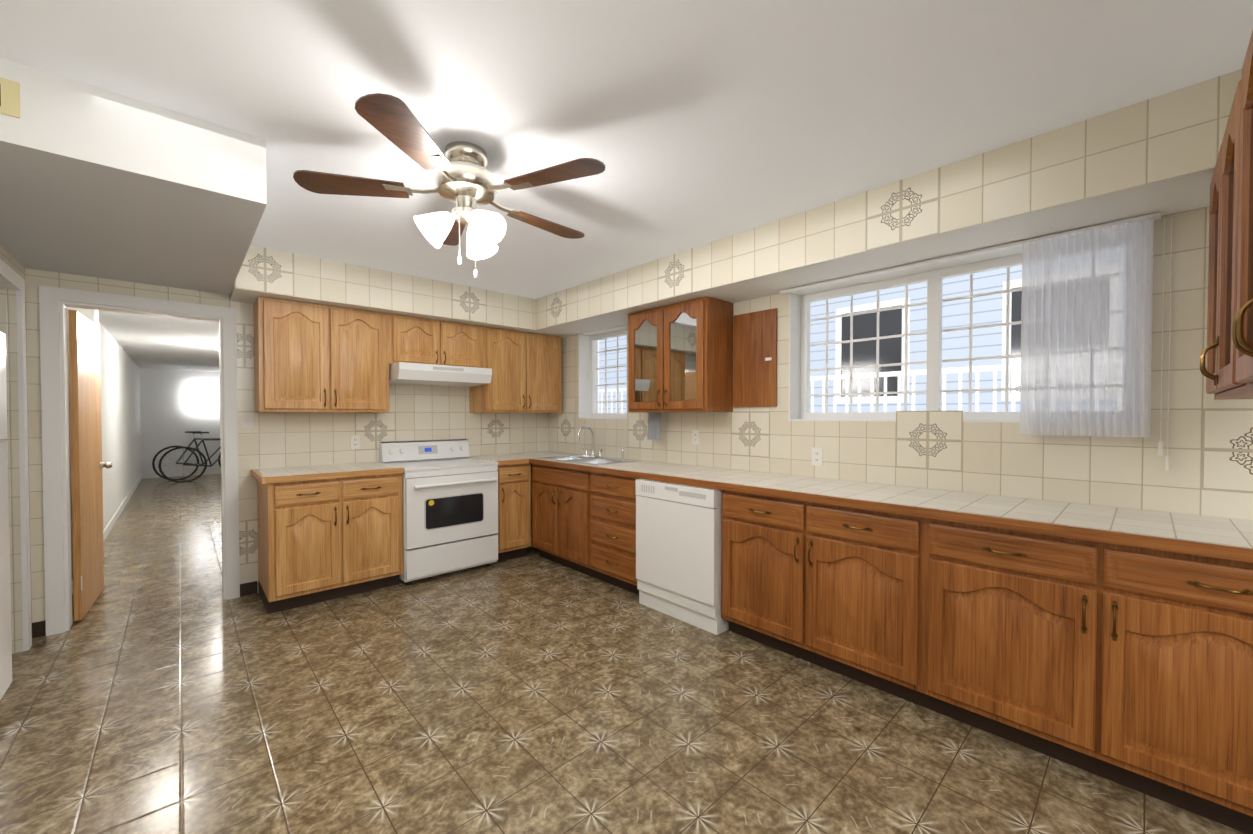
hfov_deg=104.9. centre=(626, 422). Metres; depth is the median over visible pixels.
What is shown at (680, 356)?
upper cabinet
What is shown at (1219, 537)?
countertop
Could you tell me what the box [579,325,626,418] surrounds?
window
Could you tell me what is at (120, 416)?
wall
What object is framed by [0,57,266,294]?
soffit
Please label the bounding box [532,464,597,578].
base cabinet
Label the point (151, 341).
ceiling
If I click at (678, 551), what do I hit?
dishwasher
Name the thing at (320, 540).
base cabinet
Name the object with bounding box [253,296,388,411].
upper cabinet
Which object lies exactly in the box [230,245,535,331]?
soffit
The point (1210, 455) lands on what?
wall
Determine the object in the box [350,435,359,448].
electrical outlet
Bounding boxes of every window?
[189,384,219,411]
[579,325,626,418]
[789,222,1142,422]
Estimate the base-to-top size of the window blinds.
0.640 m
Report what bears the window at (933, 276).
in the wall at (1210, 455)
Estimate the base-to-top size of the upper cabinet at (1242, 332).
0.765 m
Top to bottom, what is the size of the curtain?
1.046 m
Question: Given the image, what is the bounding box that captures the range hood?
[389,362,491,386]
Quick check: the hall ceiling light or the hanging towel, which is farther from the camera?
the hall ceiling light
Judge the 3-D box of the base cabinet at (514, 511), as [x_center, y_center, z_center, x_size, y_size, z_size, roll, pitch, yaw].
[-1.208,0.812,4.568,0.362,0.885,0.650,-1,1,-43]
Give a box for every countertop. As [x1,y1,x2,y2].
[251,462,403,483]
[469,451,1252,562]
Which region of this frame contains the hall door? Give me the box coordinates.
[68,310,111,620]
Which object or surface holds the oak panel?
attached to the wall at (1210, 455)
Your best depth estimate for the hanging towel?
4.01 m
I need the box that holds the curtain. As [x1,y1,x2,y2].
[779,212,1171,470]
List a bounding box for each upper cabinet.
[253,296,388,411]
[389,314,483,367]
[469,327,561,412]
[628,296,732,411]
[1200,80,1252,399]
[1232,30,1252,391]
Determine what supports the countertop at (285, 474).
on the base cabinet at (320, 540)
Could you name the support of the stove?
on the floor
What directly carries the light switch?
attached to the wall at (297, 439)
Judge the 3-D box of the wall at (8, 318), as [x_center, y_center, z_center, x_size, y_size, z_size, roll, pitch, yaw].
[-1.331,0.096,0.378,0.120,2.450,6.620,-1,1,-43]
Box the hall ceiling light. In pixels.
[213,344,218,350]
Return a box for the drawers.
[591,472,638,594]
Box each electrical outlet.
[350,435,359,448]
[692,430,698,444]
[812,447,822,465]
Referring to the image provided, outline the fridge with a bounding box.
[0,332,11,699]
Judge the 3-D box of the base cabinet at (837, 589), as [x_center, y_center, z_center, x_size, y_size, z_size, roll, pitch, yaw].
[1.141,0.842,2.699,0.650,0.885,1.080,-1,1,-43]
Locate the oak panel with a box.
[733,308,776,406]
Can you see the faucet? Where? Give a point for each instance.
(593, 451)
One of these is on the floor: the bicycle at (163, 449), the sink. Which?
the bicycle at (163, 449)
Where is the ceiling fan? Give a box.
[293,93,604,277]
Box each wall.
[0,245,31,653]
[25,268,548,637]
[67,307,141,593]
[139,368,220,478]
[549,206,1252,520]
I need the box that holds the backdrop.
[192,265,1021,412]
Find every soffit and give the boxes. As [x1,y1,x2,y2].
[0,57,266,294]
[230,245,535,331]
[529,69,1241,336]
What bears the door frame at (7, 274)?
attached to the wall at (8, 318)
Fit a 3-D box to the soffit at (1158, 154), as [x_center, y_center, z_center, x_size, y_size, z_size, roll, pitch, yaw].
[1.226,-1.026,2.728,0.451,0.320,6.620,-1,1,-43]
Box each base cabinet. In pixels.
[257,473,402,613]
[494,463,530,562]
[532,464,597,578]
[721,490,927,707]
[923,518,1252,833]
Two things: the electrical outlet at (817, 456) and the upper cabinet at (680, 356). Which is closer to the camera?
the electrical outlet at (817, 456)
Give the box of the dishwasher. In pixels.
[636,478,728,634]
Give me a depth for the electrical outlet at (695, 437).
3.80 m
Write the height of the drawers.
0.885 m
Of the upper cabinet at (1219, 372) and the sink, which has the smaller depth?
the upper cabinet at (1219, 372)
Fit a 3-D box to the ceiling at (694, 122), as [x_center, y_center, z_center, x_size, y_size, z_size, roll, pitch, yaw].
[0.059,-1.175,1.727,4.020,0.050,6.740,-1,1,-43]
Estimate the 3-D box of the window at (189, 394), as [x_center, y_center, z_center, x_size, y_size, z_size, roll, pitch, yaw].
[-9.323,-0.543,10.782,0.700,0.600,0.040,-1,1,-43]
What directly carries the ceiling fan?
hanging from the ceiling at (694, 122)
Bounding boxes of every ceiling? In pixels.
[0,0,1252,298]
[98,310,218,371]
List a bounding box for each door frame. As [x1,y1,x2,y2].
[0,259,31,650]
[39,285,239,635]
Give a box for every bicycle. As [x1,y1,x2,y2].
[152,431,220,479]
[158,432,220,481]
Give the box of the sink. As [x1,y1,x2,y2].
[537,455,634,464]
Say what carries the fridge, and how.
on the floor
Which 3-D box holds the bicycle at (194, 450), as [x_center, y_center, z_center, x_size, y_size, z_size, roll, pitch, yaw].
[-8.527,0.683,10.026,1.734,1.008,0.440,-1,1,-43]
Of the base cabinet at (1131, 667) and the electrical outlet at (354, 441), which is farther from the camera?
the electrical outlet at (354, 441)
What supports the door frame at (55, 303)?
attached to the wall at (297, 439)
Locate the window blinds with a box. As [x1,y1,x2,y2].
[190,383,219,412]
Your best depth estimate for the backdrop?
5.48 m
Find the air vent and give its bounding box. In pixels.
[0,77,19,117]
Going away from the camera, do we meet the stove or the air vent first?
the air vent
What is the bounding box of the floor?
[0,474,1245,833]
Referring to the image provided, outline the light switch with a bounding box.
[241,412,252,427]
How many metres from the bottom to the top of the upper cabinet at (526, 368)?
0.795 m
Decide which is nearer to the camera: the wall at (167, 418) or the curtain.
the curtain
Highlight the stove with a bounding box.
[379,439,497,584]
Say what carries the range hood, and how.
attached to the upper cabinet at (421, 340)
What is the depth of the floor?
2.05 m
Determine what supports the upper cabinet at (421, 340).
attached to the wall at (297, 439)
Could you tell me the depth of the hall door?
3.22 m
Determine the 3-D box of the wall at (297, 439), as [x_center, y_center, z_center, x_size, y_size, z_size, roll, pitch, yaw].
[-2.187,0.036,4.173,4.020,2.450,0.128,-1,1,-43]
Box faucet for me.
[577,426,623,459]
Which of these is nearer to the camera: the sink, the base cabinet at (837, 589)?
the base cabinet at (837, 589)
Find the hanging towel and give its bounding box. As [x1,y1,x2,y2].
[647,412,661,439]

